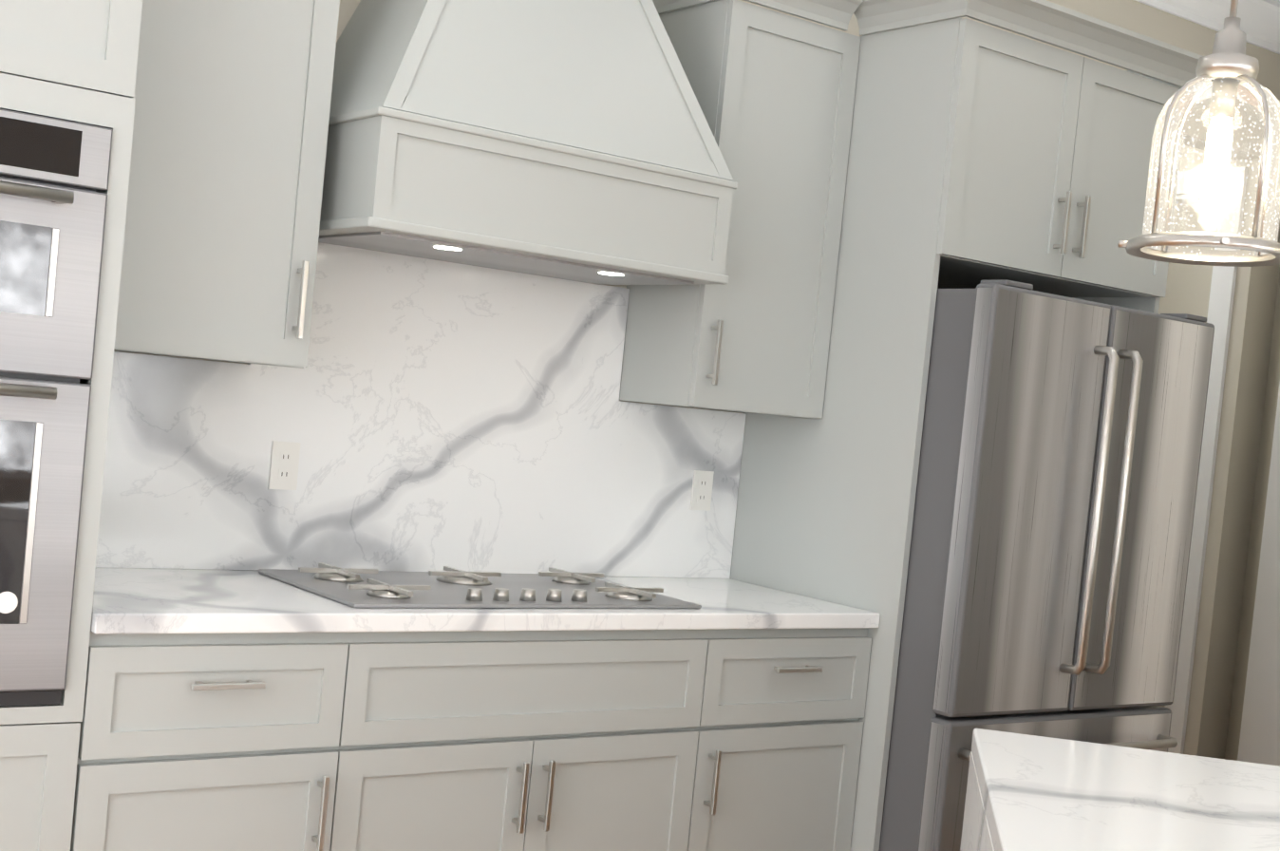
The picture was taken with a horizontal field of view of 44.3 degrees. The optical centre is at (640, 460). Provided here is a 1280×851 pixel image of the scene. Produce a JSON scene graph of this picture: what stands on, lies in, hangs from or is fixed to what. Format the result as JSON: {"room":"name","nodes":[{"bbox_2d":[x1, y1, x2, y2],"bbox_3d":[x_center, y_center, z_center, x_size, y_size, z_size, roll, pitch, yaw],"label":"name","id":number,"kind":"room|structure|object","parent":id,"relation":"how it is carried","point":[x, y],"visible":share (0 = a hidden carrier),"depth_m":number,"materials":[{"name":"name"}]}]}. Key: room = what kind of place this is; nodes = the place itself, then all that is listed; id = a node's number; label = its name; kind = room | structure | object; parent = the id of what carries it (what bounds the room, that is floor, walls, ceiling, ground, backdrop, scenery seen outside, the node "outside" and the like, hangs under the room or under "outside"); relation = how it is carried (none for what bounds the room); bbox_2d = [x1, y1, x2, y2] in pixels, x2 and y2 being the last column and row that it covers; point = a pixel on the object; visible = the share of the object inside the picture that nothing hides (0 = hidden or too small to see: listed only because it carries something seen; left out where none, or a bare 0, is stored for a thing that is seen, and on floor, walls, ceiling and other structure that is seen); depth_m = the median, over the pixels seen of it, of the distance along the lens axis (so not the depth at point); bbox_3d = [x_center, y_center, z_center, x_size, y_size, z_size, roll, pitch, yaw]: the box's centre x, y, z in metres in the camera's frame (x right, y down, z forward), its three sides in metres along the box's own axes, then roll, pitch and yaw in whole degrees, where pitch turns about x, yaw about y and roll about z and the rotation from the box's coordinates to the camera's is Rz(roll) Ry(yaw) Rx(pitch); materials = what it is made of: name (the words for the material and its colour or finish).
{"room":"kitchen","nodes":[
{"label":"kitchen","id":0,"kind":"room"},
{"bbox_2d":[113,0,1279,758],"bbox_3d":[0.081,-0.320,4.547,6.103,3.130,0.120,4,3,-36],"label":"wall","id":1,"kind":"structure","parent":0,"point":[1235,471],"depth_m":6.15,"materials":[{"name":"beige paint"}]},
{"bbox_2d":[113,0,339,368],"bbox_3d":[-0.939,-0.797,3.420,0.575,1.146,0.412,4,3,-36],"label":"upper cabinet","id":2,"kind":"object","parent":1,"relation":"attached to","point":[233,98],"visible":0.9,"depth_m":3.32,"materials":[{"name":"grey wood"}]},
{"bbox_2d":[318,0,737,284],"bbox_3d":[-0.260,-1.187,3.812,0.994,1.416,0.510,4,3,-36],"label":"range hood","id":3,"kind":"object","parent":1,"relation":"attached to","point":[572,140],"visible":0.81,"depth_m":3.62,"materials":[{"name":"grey wood"}]},
{"bbox_2d":[619,0,863,419],"bbox_3d":[0.268,-0.711,4.309,0.524,1.146,0.412,4,3,-36],"label":"upper cabinet","id":4,"kind":"object","parent":1,"relation":"attached to","point":[774,91],"visible":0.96,"depth_m":4.21,"materials":[{"name":"grey wood"}]},
{"bbox_2d":[1134,0,1279,54],"bbox_3d":[0.193,-1.760,3.112,7.530,0.142,5.215,4,3,-36],"label":"crown molding","id":5,"kind":"structure","parent":1,"relation":"attached to","point":[1260,24],"depth_m":5.82,"materials":[{"name":"white paint"}]},
{"bbox_2d":[1158,144,1235,707],"bbox_3d":[2.013,-0.205,6.627,0.120,3.130,0.940,4,3,-36],"label":"wall","id":6,"kind":"structure","parent":0,"point":[1188,288],"depth_m":6.29,"materials":[{"name":"beige paint"}]},
{"bbox_2d":[1164,166,1248,753],"bbox_3d":[2.035,0.091,6.550,0.142,2.550,0.860,4,3,-36],"label":"door frame","id":7,"kind":"structure","parent":6,"relation":"attached to","point":[1221,298],"depth_m":6.18,"materials":[{"name":"white wood"}]},
{"bbox_2d":[1224,267,1279,760],"bbox_3d":[2.555,-0.055,3.906,0.350,3.130,4.640,6,2,2],"label":"wall","id":8,"kind":"structure","parent":0,"point":[1252,559],"depth_m":6.18,"materials":[{"name":"beige paint"}]},
{"bbox_2d":[1237,381,1279,766],"bbox_3d":[2.335,0.201,5.385,0.054,2.448,0.811,5,2,-3],"label":"door leaf","id":9,"kind":"structure","parent":8,"relation":"in","point":[1259,740],"depth_m":5.70,"materials":[{"name":"white"}]},
{"bbox_3d":[-1.414,1.255,2.085,19.000,0.120,15.500,4,3,-36],"label":"floor","id":10,"kind":"structure","parent":0,"visible":0},
{"bbox_2d":[0,0,142,850],"bbox_3d":[-1.494,-0.126,2.913,0.966,2.553,0.692,4,3,-36],"label":"tall cabinet","id":11,"kind":"object","parent":10,"relation":"on","point":[75,61],"visible":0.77,"depth_m":2.90,"materials":[{"name":"grey wood"}]},
{"bbox_2d":[0,108,112,706],"bbox_3d":[-1.483,-0.122,2.893,0.765,1.069,0.663,4,3,-36],"label":"wall oven","id":12,"kind":"object","parent":11,"relation":"in","point":[54,174],"visible":1,"depth_m":2.85,"materials":[{"name":"grey metal"}]},
{"bbox_2d":[70,631,385,850],"bbox_3d":[-1.019,0.748,3.393,0.593,0.872,0.628,4,3,-36],"label":"base cabinet","id":13,"kind":"object","parent":10,"relation":"on","point":[188,742],"depth_m":3.13,"materials":[{"name":"grey wood"}]},
{"bbox_2d":[366,629,738,850],"bbox_3d":[-0.442,0.790,3.818,1.078,0.872,0.628,4,3,-36],"label":"base cabinet","id":14,"kind":"object","parent":10,"relation":"on","point":[691,740],"depth_m":3.59,"materials":[{"name":"grey wood"}]},
{"bbox_2d":[715,628,871,850],"bbox_3d":[0.145,0.832,4.250,0.617,0.872,0.628,4,3,-36],"label":"base cabinet","id":15,"kind":"object","parent":10,"relation":"on","point":[792,752],"depth_m":4.04,"materials":[{"name":"grey wood"}]},
{"bbox_2d":[90,242,880,634],"bbox_3d":[-0.343,-0.063,3.786,2.051,0.842,0.648,4,3,-36],"label":"countertop","id":16,"kind":"structure","parent":15,"relation":"on","point":[432,415],"depth_m":3.96,"materials":[{"name":"stone"}]},
{"bbox_2d":[267,440,301,489],"bbox_3d":[-0.858,0.012,3.793,0.070,0.115,0.008,4,3,-36],"label":"outlet","id":17,"kind":"object","parent":16,"relation":"attached to","point":[284,464],"visible":1,"depth_m":3.79,"materials":[{"name":"white plastic"}]},
{"bbox_2d":[258,562,701,608],"bbox_3d":[-0.377,0.298,3.801,0.940,0.035,0.520,4,3,-36],"label":"cooktop","id":18,"kind":"object","parent":16,"relation":"in","point":[449,587],"visible":1,"depth_m":3.71,"materials":[{"name":"metal"}]},
{"bbox_2d":[689,470,714,510],"bbox_3d":[0.180,0.086,4.558,0.070,0.115,0.008,4,3,-36],"label":"outlet","id":19,"kind":"object","parent":16,"relation":"attached to","point":[702,489],"visible":1,"depth_m":4.55,"materials":[{"name":"white plastic"}]},
{"bbox_2d":[729,0,1203,850],"bbox_3d":[0.907,0.048,4.620,1.083,2.553,0.792,4,3,-36],"label":"cabinet","id":20,"kind":"object","parent":10,"relation":"on","point":[978,152],"visible":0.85,"depth_m":4.24,"materials":[{"name":"grey wood"}]},
{"bbox_2d":[960,751,994,850],"bbox_3d":[1.240,0.798,2.034,2.039,1.310,1.841,4,3,-36],"label":"kitchen island","id":21,"kind":"object","parent":10,"relation":"on","point":[976,836],"visible":0.09,"depth_m":2.42,"materials":[{"name":"wood"}]},
{"bbox_2d":[971,728,1279,850],"bbox_3d":[1.342,0.568,2.016,1.862,0.040,1.138,6,2,4],"label":"island countertop","id":22,"kind":"structure","parent":21,"relation":"on","point":[1040,793],"depth_m":2.23,"materials":[{"name":"stone"}]},
{"bbox_2d":[878,280,1214,850],"bbox_3d":[0.934,0.433,4.517,0.930,1.800,0.940,4,3,-36],"label":"refrigerator","id":23,"kind":"object","parent":10,"relation":"on","point":[1054,505],"visible":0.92,"depth_m":4.09,"materials":[{"name":"grey metal"}]},
{"bbox_3d":[0.281,-1.775,0.079,19.000,0.120,10.800,4,3,-36],"label":"ceiling","id":24,"kind":"structure","parent":0,"visible":0},
{"bbox_2d":[1117,0,1279,266],"bbox_3d":[0.814,-0.995,2.034,0.208,1.463,0.208,4,3,-36],"label":"pendant light","id":25,"kind":"object","parent":24,"relation":"hanging from","point":[1227,70],"visible":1,"depth_m":2.05,"materials":[{"name":"clear glass"}]}
]}

